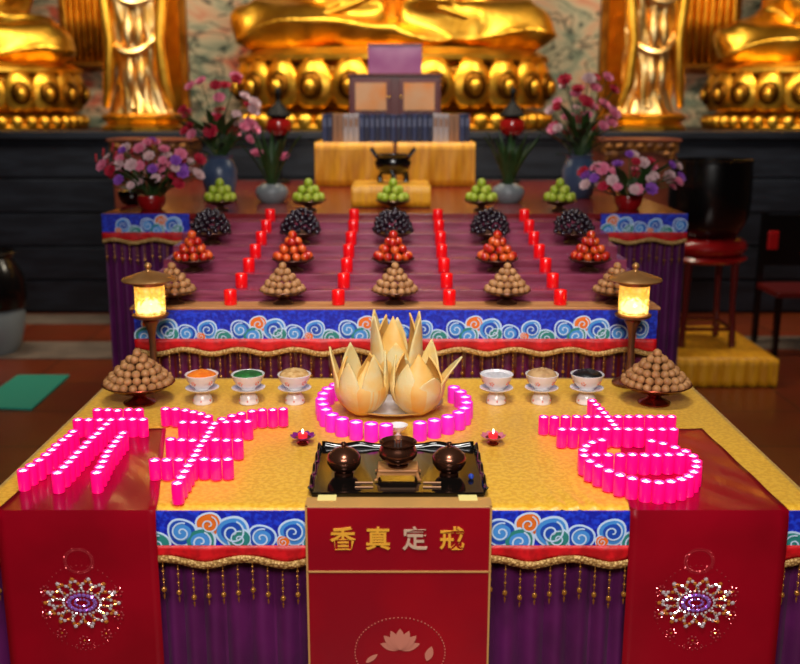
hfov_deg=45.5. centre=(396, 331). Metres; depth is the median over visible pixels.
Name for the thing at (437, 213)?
candle
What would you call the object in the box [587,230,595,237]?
fruit
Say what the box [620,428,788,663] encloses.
table runner
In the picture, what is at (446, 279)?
candle
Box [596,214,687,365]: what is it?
table skirt
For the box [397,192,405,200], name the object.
fruit
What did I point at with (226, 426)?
votive candle
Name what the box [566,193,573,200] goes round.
fruit
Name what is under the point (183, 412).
votive candle
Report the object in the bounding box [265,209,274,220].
candle
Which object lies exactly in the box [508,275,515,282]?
longan
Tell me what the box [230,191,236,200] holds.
fruit
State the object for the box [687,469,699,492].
votive candle
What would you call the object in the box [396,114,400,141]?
book
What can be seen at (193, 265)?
dish
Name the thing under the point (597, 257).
fruit
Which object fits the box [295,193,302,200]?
fruit
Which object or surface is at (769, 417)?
floor
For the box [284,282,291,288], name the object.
longan
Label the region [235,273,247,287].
candle
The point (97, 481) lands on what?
votive candle
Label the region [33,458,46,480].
votive candle
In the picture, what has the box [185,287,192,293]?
longan
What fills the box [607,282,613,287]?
longan
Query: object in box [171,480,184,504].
votive candle
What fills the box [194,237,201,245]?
fruit
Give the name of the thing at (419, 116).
book
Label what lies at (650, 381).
longan
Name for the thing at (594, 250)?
fruit
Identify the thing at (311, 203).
dish
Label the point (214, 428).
votive candle
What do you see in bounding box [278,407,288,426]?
votive candle
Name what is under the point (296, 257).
fruit
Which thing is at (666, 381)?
longan
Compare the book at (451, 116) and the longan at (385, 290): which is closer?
the longan at (385, 290)
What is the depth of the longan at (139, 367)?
3.24 m
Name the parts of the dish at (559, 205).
stem, dish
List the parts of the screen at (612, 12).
post, fluted panel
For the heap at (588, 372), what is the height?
0.048 m
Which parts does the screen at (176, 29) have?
fluted panel, post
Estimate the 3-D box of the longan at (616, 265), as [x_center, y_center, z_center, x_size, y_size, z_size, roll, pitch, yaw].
[0.845,-0.253,3.663,0.030,0.030,0.030,-6,15,-25]
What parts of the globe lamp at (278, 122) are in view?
globe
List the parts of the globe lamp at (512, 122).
globe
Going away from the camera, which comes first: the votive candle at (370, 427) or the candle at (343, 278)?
the votive candle at (370, 427)
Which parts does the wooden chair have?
leg, leg, seat, backrest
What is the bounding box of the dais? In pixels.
[677,326,778,386]
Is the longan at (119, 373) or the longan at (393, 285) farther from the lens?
the longan at (393, 285)
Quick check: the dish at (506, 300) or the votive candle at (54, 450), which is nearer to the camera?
the votive candle at (54, 450)
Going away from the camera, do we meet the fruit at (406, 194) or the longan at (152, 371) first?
the longan at (152, 371)
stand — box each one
[375,461,420,481]
[678,236,746,347]
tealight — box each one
[290,429,314,445]
[481,429,505,445]
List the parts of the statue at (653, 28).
sash, sash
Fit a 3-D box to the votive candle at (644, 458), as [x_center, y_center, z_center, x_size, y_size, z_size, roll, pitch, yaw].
[0.689,0.367,2.660,0.032,0.058,0.032,0,13,0]
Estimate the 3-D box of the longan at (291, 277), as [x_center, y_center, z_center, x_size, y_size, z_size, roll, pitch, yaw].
[-0.405,-0.207,3.658,0.030,0.030,0.030,-8,15,-29]
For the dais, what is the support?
on the floor
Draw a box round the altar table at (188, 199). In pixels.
[103,180,685,218]
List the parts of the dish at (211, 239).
stem, dish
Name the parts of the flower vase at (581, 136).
flower, flower, flower, flower, flower, flower, stem, flower, stem, stem, flower, stem, flower, flower, flower, flower, flower, stem, stem, flower, flower, stem, flower, flower, flower, flower, flower, flower, flower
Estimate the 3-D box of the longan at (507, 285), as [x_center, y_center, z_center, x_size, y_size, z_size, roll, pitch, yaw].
[0.420,-0.175,3.622,0.030,0.030,0.030,-12,18,-41]
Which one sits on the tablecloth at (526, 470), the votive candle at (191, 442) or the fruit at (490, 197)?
the votive candle at (191, 442)
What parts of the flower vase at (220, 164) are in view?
flower, flower, flower, flower, flower, flower, flower, stem, stem, flower, flower, flower, flower, flower, flower, stem, stem, stem, flower, flower, flower, stem, flower, flower, flower, flower, flower, flower, flower, flower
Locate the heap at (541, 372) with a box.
[527,367,556,377]
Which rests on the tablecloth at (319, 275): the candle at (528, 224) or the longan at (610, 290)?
the candle at (528, 224)
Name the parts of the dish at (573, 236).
dish, stem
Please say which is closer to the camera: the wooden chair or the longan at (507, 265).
the longan at (507, 265)
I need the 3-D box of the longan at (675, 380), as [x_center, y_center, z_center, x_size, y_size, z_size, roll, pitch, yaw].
[0.940,0.168,3.227,0.030,0.030,0.030,-12,18,-41]
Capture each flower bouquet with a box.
[95,143,141,204]
[96,137,206,209]
[577,150,685,209]
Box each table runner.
[0,428,165,663]
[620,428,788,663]
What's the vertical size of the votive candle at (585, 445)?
0.058 m
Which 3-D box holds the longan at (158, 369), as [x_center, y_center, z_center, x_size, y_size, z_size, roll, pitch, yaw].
[-0.828,0.132,3.292,0.030,0.030,0.030,8,15,29]
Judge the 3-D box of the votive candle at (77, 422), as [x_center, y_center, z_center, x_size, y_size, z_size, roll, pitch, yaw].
[-0.988,0.296,2.961,0.032,0.058,0.032,0,13,0]
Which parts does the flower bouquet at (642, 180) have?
flower, flower, flower, flower, flower, flower, flower, flower, flower, flower, flower, pot, stem, flower, flower, flower, flower, flower, flower, flower, flower, flower, flower, flower, flower, flower, flower, flower, flower, flower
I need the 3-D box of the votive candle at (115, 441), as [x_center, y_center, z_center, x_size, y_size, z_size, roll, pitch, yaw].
[-0.814,0.341,2.770,0.032,0.058,0.032,0,13,0]
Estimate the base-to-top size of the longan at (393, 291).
0.030 m
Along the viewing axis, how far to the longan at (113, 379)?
3.23 m
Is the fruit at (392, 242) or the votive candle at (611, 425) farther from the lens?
the fruit at (392, 242)
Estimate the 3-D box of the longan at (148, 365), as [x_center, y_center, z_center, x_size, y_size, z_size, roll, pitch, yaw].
[-0.853,0.116,3.270,0.030,0.030,0.029,-2,13,-8]
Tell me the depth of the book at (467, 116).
6.47 m
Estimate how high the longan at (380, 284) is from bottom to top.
0.030 m
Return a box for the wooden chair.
[750,212,799,356]
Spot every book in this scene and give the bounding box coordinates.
[322,114,327,141]
[327,114,332,141]
[333,114,337,141]
[338,114,342,141]
[343,114,348,141]
[348,114,353,141]
[354,113,358,141]
[359,114,364,141]
[364,114,369,141]
[370,114,374,141]
[375,114,379,141]
[380,114,385,141]
[386,114,390,141]
[391,115,395,141]
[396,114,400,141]
[401,114,405,141]
[407,114,411,141]
[412,114,416,141]
[417,114,421,141]
[422,114,427,141]
[427,114,432,141]
[433,114,437,141]
[438,114,443,141]
[443,114,448,141]
[449,114,453,141]
[454,114,458,141]
[459,114,464,141]
[464,114,469,141]
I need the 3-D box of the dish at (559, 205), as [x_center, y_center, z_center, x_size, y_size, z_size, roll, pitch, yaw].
[0.843,-0.659,4.959,0.183,0.054,0.183,8,15,31]
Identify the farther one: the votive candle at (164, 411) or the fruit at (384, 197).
the fruit at (384, 197)
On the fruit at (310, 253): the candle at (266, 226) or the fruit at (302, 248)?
the fruit at (302, 248)
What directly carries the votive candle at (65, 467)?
on the table runner at (79, 566)
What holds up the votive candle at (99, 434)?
on the table runner at (79, 566)
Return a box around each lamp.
[121,262,175,362]
[266,87,291,182]
[499,87,524,182]
[607,262,662,388]
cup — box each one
[184,369,218,404]
[231,369,264,404]
[277,370,310,404]
[391,422,407,434]
[480,369,513,404]
[525,370,558,404]
[570,370,603,404]
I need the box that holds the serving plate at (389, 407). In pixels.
[365,390,442,416]
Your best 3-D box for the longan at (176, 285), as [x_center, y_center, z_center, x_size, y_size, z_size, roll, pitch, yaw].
[-0.840,-0.176,3.629,0.030,0.030,0.029,-7,15,-26]
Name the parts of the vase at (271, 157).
flower, flower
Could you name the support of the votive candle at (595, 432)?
on the tablecloth at (526, 470)
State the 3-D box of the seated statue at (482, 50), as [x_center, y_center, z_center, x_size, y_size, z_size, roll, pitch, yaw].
[-0.032,-3.441,8.522,3.030,3.192,1.743,-1,13,-4]
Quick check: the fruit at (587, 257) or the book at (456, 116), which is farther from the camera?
the book at (456, 116)
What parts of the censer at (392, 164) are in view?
handle, leg, leg, leg, handle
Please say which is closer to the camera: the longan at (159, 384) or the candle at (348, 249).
the longan at (159, 384)
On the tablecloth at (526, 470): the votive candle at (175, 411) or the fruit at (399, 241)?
the votive candle at (175, 411)
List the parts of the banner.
trim, cross trim, trim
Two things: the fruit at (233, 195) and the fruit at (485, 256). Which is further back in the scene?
the fruit at (233, 195)
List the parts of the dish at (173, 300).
stem, dish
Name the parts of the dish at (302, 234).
dish, stem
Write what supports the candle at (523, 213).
on the tablecloth at (319, 275)
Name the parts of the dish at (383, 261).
dish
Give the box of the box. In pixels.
[351,180,430,207]
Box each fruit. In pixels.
[174,253,181,260]
[179,245,187,253]
[181,253,189,260]
[186,238,194,246]
[187,230,195,238]
[188,246,196,253]
[190,253,198,260]
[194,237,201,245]
[197,245,205,252]
[199,253,207,260]
[206,193,213,200]
[206,251,212,259]
[209,185,217,194]
[214,192,222,201]
[215,177,223,186]
[217,186,226,194]
[223,193,231,200]
[224,185,230,192]
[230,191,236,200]
[275,253,282,260]
[280,245,288,253]
[282,253,290,260]
[287,238,295,246]
[288,231,296,238]
[290,246,297,254]
[292,253,300,260]
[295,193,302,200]
[295,237,301,245]
[298,185,306,194]
[298,244,306,252]
[301,253,308,260]
[303,193,311,201]
[304,178,312,186]
[305,251,312,259]
[307,185,315,194]
[312,193,320,200]
[313,185,318,193]
[319,192,324,200]
[376,252,383,260]
[377,191,381,200]
[380,192,388,200]
[381,245,389,253]
[382,185,390,193]
[384,237,390,245]
[384,253,391,260]
[388,193,396,201]
[388,238,396,246]
[389,178,396,186]
[389,230,397,238]
[391,246,398,254]
[392,186,400,194]
[394,253,401,260]
[395,237,401,245]
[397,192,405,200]
[398,245,406,252]
[402,253,409,260]
[404,191,408,200]
[465,192,470,200]
[469,192,477,200]
[471,185,479,193]
[477,177,485,186]
[477,251,484,259]
[478,192,486,201]
[481,186,489,194]
[481,253,488,260]
[486,193,494,200]
[486,245,494,253]
[489,237,494,244]
[489,254,497,260]
[493,230,501,238]
[493,238,500,246]
[496,246,504,254]
[499,254,507,260]
[500,237,506,245]
[504,245,511,253]
[507,253,514,260]
[543,191,549,200]
[548,193,556,200]
[550,185,558,193]
[556,177,564,186]
[557,193,565,201]
[560,186,568,194]
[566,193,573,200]
[570,251,577,259]
[575,252,583,260]
[576,244,582,251]
[580,245,588,253]
[581,237,587,244]
[584,253,592,260]
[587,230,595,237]
[587,238,594,246]
[590,246,598,254]
[593,237,599,245]
[593,253,601,260]
[597,245,604,252]
[601,253,608,260]
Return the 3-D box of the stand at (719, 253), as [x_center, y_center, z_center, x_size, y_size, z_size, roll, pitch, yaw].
[2.083,-0.293,6.514,0.540,0.732,0.540,0,13,0]
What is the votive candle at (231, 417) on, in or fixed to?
on the tablecloth at (526, 470)
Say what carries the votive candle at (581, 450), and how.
on the tablecloth at (526, 470)
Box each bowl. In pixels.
[184,369,218,390]
[231,369,264,390]
[277,370,310,390]
[327,460,360,477]
[432,460,465,477]
[480,369,513,390]
[525,370,558,390]
[570,370,603,390]
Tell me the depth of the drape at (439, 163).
6.45 m
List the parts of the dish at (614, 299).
dish, stem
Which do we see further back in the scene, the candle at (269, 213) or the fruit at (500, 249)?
the candle at (269, 213)
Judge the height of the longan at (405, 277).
0.030 m
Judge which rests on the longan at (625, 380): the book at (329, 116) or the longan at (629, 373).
the longan at (629, 373)
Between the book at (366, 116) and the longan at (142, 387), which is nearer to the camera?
the longan at (142, 387)
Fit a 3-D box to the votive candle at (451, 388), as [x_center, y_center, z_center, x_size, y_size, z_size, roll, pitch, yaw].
[0.198,0.216,3.325,0.044,0.058,0.044,0,13,0]
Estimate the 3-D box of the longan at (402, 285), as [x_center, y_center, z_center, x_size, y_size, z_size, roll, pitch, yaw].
[0.018,-0.176,3.628,0.029,0.030,0.030,6,15,25]
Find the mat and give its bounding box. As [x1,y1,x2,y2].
[0,375,69,410]
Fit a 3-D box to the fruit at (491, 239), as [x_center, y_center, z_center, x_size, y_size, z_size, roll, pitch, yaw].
[0.405,-0.384,4.030,0.036,0.037,0.036,-5,14,-22]
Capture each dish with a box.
[101,376,174,407]
[165,288,196,304]
[171,256,214,271]
[196,229,229,244]
[202,199,237,210]
[259,287,306,304]
[271,257,314,271]
[283,229,320,243]
[291,199,325,210]
[371,255,414,271]
[371,287,418,304]
[373,229,412,243]
[375,199,410,210]
[464,199,498,210]
[471,229,509,243]
[475,257,518,271]
[483,287,530,304]
[542,199,577,210]
[556,229,586,244]
[568,256,611,271]
[592,287,618,304]
[619,376,692,407]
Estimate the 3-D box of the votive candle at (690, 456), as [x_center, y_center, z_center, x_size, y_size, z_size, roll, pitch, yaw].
[0.820,0.368,2.655,0.032,0.058,0.032,0,13,0]
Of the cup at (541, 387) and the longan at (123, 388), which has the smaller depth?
the longan at (123, 388)
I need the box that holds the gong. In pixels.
[667,157,754,239]
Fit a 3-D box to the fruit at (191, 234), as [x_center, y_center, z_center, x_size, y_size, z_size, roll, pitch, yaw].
[-0.861,-0.409,4.010,0.037,0.038,0.036,-3,14,-14]
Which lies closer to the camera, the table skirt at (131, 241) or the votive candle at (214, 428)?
the votive candle at (214, 428)
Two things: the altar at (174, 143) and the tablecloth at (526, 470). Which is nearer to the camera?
the tablecloth at (526, 470)
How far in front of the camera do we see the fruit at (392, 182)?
4.92 m
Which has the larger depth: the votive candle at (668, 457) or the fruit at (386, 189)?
the fruit at (386, 189)
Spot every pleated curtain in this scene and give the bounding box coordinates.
[0,563,799,663]
[148,352,646,377]
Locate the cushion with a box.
[684,236,746,257]
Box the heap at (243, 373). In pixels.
[233,370,262,377]
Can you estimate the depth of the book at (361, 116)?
6.47 m
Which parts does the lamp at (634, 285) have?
lamp shade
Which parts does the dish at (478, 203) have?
stem, dish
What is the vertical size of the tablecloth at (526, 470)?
0.168 m
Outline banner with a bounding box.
[305,495,491,663]
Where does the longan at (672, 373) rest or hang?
on the longan at (675, 380)
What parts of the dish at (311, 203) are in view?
dish, stem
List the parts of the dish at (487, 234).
stem, dish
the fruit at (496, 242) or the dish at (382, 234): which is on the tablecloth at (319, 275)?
the dish at (382, 234)
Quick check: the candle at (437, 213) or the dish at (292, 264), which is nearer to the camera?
the dish at (292, 264)
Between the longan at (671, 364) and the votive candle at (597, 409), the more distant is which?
the longan at (671, 364)
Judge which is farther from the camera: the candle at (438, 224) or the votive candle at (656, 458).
the candle at (438, 224)
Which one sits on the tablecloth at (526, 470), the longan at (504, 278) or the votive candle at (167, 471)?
the votive candle at (167, 471)
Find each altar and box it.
[106,137,202,221]
[592,137,681,206]
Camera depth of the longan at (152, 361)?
3.29 m
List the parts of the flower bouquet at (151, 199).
flower, flower, flower, flower, flower, flower, flower, flower, flower, flower, flower, flower, flower, flower, pot, flower, flower, flower, flower, stem, flower, stem, flower, flower, flower, flower, flower, flower, flower, flower, flower, flower, flower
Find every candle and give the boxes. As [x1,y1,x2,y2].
[17,468,30,491]
[25,462,38,485]
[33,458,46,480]
[40,452,53,474]
[46,447,58,469]
[51,442,63,463]
[51,470,65,493]
[57,437,69,458]
[57,464,71,487]
[63,433,75,454]
[63,459,75,481]
[67,429,79,449]
[67,455,80,476]
[72,418,83,437]
[72,450,84,471]
[77,445,90,466]
[82,440,94,460]
[83,418,94,437]
[87,435,99,455]
[90,470,103,493]
[92,408,102,425]
[92,431,103,451]
[94,418,104,431]
[94,464,106,486]
[96,427,107,446]
[97,459,110,480]
[99,454,112,475]
[101,422,112,441]
[102,449,114,469]
[103,408,112,419]
[105,418,116,437]
[107,444,119,464]
[110,439,122,459]
[112,408,122,425]
[114,435,125,455]
[116,417,127,432]
[117,431,129,450]
[123,408,133,418]
[127,417,138,436]
[134,408,143,417]
[138,417,148,437]
[149,458,161,480]
[160,407,170,425]
[161,457,173,480]
[165,437,176,457]
[170,407,180,426]
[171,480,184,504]
[173,457,184,478]
[175,474,187,497]
[176,437,187,458]
[177,420,188,438]
[179,468,191,491]
[180,408,189,427]
[182,463,194,485]
[186,458,198,479]
[187,438,197,457]
[188,410,197,421]
[188,420,199,439]
[189,453,200,474]
[192,448,203,456]
[194,443,205,456]
[196,412,205,431]
[198,438,209,457]
[198,457,209,479]
[199,420,209,438]
[201,434,211,442]
[203,414,212,421]
[204,430,214,437]
[206,426,216,436]
[209,421,220,437]
[210,437,221,457]
[210,457,221,480]
[217,417,226,431]
[221,420,231,438]
[221,438,232,457]
[222,457,233,479]
[224,289,236,305]
[227,414,236,423]
[232,419,242,438]
[232,438,243,459]
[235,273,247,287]
[236,412,246,424]
[243,258,254,272]
[243,419,253,439]
[247,409,257,428]
[250,244,260,257]
[256,231,266,244]
[257,408,267,427]
[261,220,271,231]
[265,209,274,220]
[268,408,277,426]
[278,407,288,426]
[315,396,327,414]
[316,402,329,420]
[317,391,329,403]
[319,407,332,426]
[322,386,334,404]
[325,412,338,432]
[329,383,337,400]
[332,289,344,305]
[335,416,348,436]
[337,273,349,287]
[341,258,352,272]
[343,244,353,257]
[346,231,356,244]
[348,220,358,231]
[349,209,358,219]
[349,419,362,440]
[364,421,377,442]
[379,422,392,439]
[413,420,426,441]
[427,418,441,438]
[433,209,442,220]
[434,220,443,231]
[435,231,445,243]
[436,244,446,257]
[438,258,449,272]
[440,273,452,287]
[441,414,454,434]
[443,289,455,305]
[447,385,459,403]
[452,410,465,430]
[454,389,466,407]
[458,394,471,405]
[458,405,470,425]
[460,400,472,418]
[519,209,529,220]
[524,220,533,231]
[528,231,538,244]
[533,244,544,257]
[538,415,548,434]
[539,258,551,272]
[546,273,558,287]
[549,415,559,434]
[554,289,566,305]
[556,427,566,447]
[560,415,570,433]
[567,427,578,447]
[571,415,581,434]
[577,448,588,467]
[578,427,589,447]
[578,453,589,475]
[581,443,591,453]
[582,415,592,428]
[583,458,595,481]
[587,399,596,414]
[587,440,597,452]
[590,427,600,439]
[590,452,601,463]
[591,403,600,415]
[592,415,602,427]
[592,463,604,486]
[595,407,604,414]
[596,438,607,453]
[599,411,608,415]
[601,427,611,447]
[602,415,612,426]
[602,452,613,468]
[602,468,614,491]
[605,419,615,426]
[609,423,618,427]
[611,427,622,447]
[613,415,623,433]
[613,472,625,496]
[614,453,625,472]
[622,427,633,447]
[623,415,633,428]
[625,476,638,499]
[626,452,638,474]
[633,427,644,447]
[634,414,644,427]
[638,453,650,474]
[638,478,651,502]
[644,415,654,429]
[645,427,656,445]
[645,438,656,454]
[650,453,662,474]
[652,479,665,503]
[655,415,665,428]
[656,427,667,441]
[657,441,668,454]
[662,452,674,474]
[664,479,677,502]
[665,415,676,428]
[667,427,678,445]
[669,445,680,452]
[674,452,685,474]
[675,476,687,500]
[679,449,691,469]
[682,473,694,497]
[685,453,698,472]
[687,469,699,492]
[690,459,702,464]
[690,464,702,486]
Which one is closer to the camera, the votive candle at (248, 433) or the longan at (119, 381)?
the votive candle at (248, 433)
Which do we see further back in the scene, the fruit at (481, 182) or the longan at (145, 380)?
the fruit at (481, 182)
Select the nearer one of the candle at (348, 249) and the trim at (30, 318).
the candle at (348, 249)
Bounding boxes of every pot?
[118,189,141,204]
[327,442,360,477]
[432,442,465,477]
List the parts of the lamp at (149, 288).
lamp shade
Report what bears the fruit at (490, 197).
on the dish at (478, 203)
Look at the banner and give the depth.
2.46 m
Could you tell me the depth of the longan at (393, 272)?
3.64 m
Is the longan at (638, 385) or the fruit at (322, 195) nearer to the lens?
the longan at (638, 385)
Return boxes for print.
[366,629,432,662]
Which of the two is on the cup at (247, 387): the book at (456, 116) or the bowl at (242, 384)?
the bowl at (242, 384)
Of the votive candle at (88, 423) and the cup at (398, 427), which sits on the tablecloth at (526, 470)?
the cup at (398, 427)
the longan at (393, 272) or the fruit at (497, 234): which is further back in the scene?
the fruit at (497, 234)
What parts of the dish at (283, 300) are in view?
dish, stem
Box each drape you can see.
[314,140,392,185]
[397,140,474,185]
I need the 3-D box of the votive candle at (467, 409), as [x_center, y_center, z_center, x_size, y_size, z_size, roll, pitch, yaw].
[0.218,0.270,3.098,0.044,0.058,0.044,0,13,0]
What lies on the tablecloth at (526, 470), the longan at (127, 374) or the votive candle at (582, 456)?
the votive candle at (582, 456)
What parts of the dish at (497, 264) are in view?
stem, dish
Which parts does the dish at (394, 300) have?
stem, dish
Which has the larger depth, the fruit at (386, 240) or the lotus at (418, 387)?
the fruit at (386, 240)
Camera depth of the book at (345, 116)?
6.47 m
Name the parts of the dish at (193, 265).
dish, stem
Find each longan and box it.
[106,382,113,389]
[110,376,117,384]
[111,384,119,390]
[114,367,120,374]
[116,370,124,377]
[116,377,123,385]
[119,385,127,391]
[120,362,127,370]
[123,371,131,378]
[123,378,131,386]
[125,355,131,363]
[126,363,134,371]
[128,385,137,391]
[130,356,138,364]
[131,371,140,378]
[132,378,140,385]
[133,349,140,356]
[136,363,144,371]
[138,355,146,363]
[138,384,146,391]
[141,369,149,376]
[141,377,149,385]
[144,362,151,369]
[147,359,155,367]
[147,383,155,390]
[148,368,156,375]
[150,375,158,383]
[154,366,160,374]
[155,381,163,388]
[157,373,164,381]
[161,371,167,378]
[162,379,169,386]
[164,283,171,289]
[165,289,170,296]
[166,269,173,274]
[168,262,175,268]
[171,288,178,295]
[172,282,179,288]
[174,268,180,275]
[177,275,184,281]
[179,281,186,287]
[179,288,186,294]
[184,279,190,286]
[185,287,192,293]
[262,287,268,294]
[265,280,270,287]
[268,288,274,295]
[269,274,275,281]
[269,281,276,288]
[274,275,280,282]
[275,289,282,296]
[276,282,283,289]
[277,269,284,275]
[279,262,286,269]
[281,275,288,282]
[283,289,290,295]
[284,268,290,275]
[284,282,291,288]
[288,274,294,281]
[290,288,297,294]
[291,281,297,287]
[297,286,302,293]
[376,287,382,294]
[378,280,384,287]
[381,288,388,295]
[382,274,388,280]
[383,281,389,288]
[387,275,394,282]
[389,289,396,295]
[390,269,397,276]
[390,282,397,288]
[391,262,398,269]
[395,275,402,282]
[397,268,403,274]
[397,288,404,295]
[398,282,405,288]
[401,274,407,281]
[404,281,410,287]
[404,287,411,294]
[489,287,495,294]
[491,280,497,287]
[495,274,501,281]
[495,288,502,295]
[497,282,503,288]
[499,268,504,275]
[501,275,508,282]
[503,269,510,275]
[503,289,510,295]
[504,262,511,269]
[504,282,511,288]
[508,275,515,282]
[510,268,515,275]
[511,281,518,287]
[511,288,518,295]
[514,274,520,281]
[518,281,523,287]
[518,287,525,294]
[594,286,600,293]
[599,287,606,294]
[601,280,607,287]
[606,288,613,295]
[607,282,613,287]
[608,268,613,274]
[613,262,620,268]
[613,268,620,274]
[622,378,629,385]
[626,371,634,378]
[627,380,634,387]
[630,374,637,381]
[632,366,639,373]
[634,382,642,389]
[636,368,644,375]
[636,375,644,383]
[639,360,646,367]
[642,384,651,390]
[643,362,651,369]
[643,370,651,377]
[645,377,653,385]
[646,355,654,363]
[651,363,660,370]
[651,371,659,378]
[652,385,660,391]
[653,349,661,356]
[653,356,661,364]
[654,377,662,385]
[660,371,668,378]
[661,355,668,363]
[661,363,669,370]
[661,385,669,391]
[663,378,671,385]
[667,361,674,369]
[668,370,675,377]
[670,384,678,391]
[671,377,679,384]
[672,368,679,376]
[677,375,684,383]
[677,383,685,390]
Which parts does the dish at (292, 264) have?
dish, stem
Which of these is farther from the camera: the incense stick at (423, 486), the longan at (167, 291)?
the longan at (167, 291)
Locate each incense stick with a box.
[355,486,372,487]
[423,486,440,487]
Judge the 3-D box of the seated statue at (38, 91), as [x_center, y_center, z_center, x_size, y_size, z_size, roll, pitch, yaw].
[-4.147,-3.206,8.640,2.545,2.681,1.464,1,13,4]
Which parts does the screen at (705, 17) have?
rail, post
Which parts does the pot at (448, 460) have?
lid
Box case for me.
[367,44,422,73]
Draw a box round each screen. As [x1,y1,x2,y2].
[57,0,117,112]
[164,0,191,128]
[595,0,625,126]
[670,0,742,68]
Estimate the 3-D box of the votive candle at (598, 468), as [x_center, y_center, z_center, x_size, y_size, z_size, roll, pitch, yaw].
[0.544,0.385,2.581,0.032,0.058,0.032,0,13,0]
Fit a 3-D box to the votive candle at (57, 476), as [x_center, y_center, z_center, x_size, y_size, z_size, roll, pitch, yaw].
[-0.898,0.397,2.533,0.032,0.058,0.032,0,13,0]
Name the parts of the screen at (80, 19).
post, fluted panel, rail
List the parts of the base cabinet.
glass panel, door, cornice, door, glass panel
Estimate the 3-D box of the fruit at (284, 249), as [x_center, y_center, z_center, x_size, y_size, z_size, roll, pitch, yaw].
[-0.471,-0.344,3.996,0.035,0.038,0.037,9,16,33]
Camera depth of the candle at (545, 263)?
4.00 m
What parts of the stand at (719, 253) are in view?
leg, leg, leg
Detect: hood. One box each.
[266,87,290,116]
[500,87,524,116]
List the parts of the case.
lid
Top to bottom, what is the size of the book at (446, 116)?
0.186 m
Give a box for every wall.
[0,126,799,312]
[30,0,761,125]
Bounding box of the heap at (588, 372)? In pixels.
[572,368,601,377]
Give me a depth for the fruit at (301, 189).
4.91 m
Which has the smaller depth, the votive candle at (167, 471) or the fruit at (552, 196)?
the votive candle at (167, 471)
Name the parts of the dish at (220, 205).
dish, stem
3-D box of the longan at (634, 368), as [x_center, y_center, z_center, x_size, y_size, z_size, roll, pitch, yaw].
[0.827,0.131,3.297,0.030,0.030,0.030,-3,14,-13]
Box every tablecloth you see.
[0,378,799,509]
[130,218,659,377]
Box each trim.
[0,342,111,358]
[26,314,109,323]
[744,336,799,348]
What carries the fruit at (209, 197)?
on the dish at (220, 205)
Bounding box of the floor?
[0,313,799,486]
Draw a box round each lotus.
[329,342,388,415]
[370,309,422,389]
[389,339,462,415]
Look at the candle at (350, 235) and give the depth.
4.36 m
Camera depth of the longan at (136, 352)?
3.27 m
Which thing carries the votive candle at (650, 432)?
on the table runner at (705, 570)
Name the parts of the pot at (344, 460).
lid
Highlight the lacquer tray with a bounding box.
[307,441,488,496]
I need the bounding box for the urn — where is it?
[0,247,27,354]
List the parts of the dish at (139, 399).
dish, stem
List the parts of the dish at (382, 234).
dish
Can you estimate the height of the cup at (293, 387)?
0.105 m
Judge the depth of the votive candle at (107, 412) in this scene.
3.04 m
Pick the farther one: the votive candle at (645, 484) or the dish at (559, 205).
the dish at (559, 205)
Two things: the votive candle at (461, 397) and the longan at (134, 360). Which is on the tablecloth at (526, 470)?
the votive candle at (461, 397)
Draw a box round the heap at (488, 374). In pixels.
[482,372,510,377]
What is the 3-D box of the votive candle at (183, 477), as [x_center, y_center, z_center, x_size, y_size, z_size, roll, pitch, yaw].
[-0.565,0.404,2.503,0.032,0.058,0.032,0,13,0]
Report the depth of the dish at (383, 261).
3.98 m
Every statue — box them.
[0,0,90,129]
[97,0,182,130]
[229,0,556,130]
[602,0,689,130]
[699,0,799,129]
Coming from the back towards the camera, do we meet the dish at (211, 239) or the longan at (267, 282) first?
the dish at (211, 239)
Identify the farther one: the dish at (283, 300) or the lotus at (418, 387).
the dish at (283, 300)
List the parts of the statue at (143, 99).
sash, sash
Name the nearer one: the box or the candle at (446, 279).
the candle at (446, 279)
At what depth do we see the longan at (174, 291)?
3.60 m
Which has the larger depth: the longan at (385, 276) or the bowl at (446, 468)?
the longan at (385, 276)
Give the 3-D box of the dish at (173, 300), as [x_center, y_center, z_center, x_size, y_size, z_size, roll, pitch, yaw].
[-0.864,-0.138,3.689,0.183,0.054,0.183,-3,14,-13]
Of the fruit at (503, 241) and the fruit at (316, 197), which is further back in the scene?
the fruit at (316, 197)
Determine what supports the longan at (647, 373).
on the longan at (641, 379)
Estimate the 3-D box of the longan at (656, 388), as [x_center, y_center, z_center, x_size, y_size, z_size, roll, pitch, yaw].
[0.871,0.193,3.205,0.030,0.030,0.030,11,17,38]
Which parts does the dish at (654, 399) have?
stem, dish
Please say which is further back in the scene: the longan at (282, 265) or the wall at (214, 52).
the wall at (214, 52)
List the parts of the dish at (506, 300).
stem, dish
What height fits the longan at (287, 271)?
0.030 m
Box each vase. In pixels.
[176,71,260,192]
[241,126,301,202]
[484,130,540,202]
[537,72,623,197]
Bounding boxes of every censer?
[370,147,415,181]
[379,435,416,468]
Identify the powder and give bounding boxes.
[187,369,216,377]
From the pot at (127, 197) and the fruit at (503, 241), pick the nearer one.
the fruit at (503, 241)
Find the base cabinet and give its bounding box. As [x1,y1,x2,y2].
[347,74,442,140]
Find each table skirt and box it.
[0,510,799,663]
[101,214,193,370]
[133,310,657,377]
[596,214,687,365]
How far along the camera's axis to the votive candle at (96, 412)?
3.04 m
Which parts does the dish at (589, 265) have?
stem, dish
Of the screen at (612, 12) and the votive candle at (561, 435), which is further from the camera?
the screen at (612, 12)
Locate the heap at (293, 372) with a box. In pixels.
[279,367,308,377]
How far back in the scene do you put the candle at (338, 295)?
3.65 m
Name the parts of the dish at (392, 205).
stem, dish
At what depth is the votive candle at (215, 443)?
2.77 m
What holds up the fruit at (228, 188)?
on the fruit

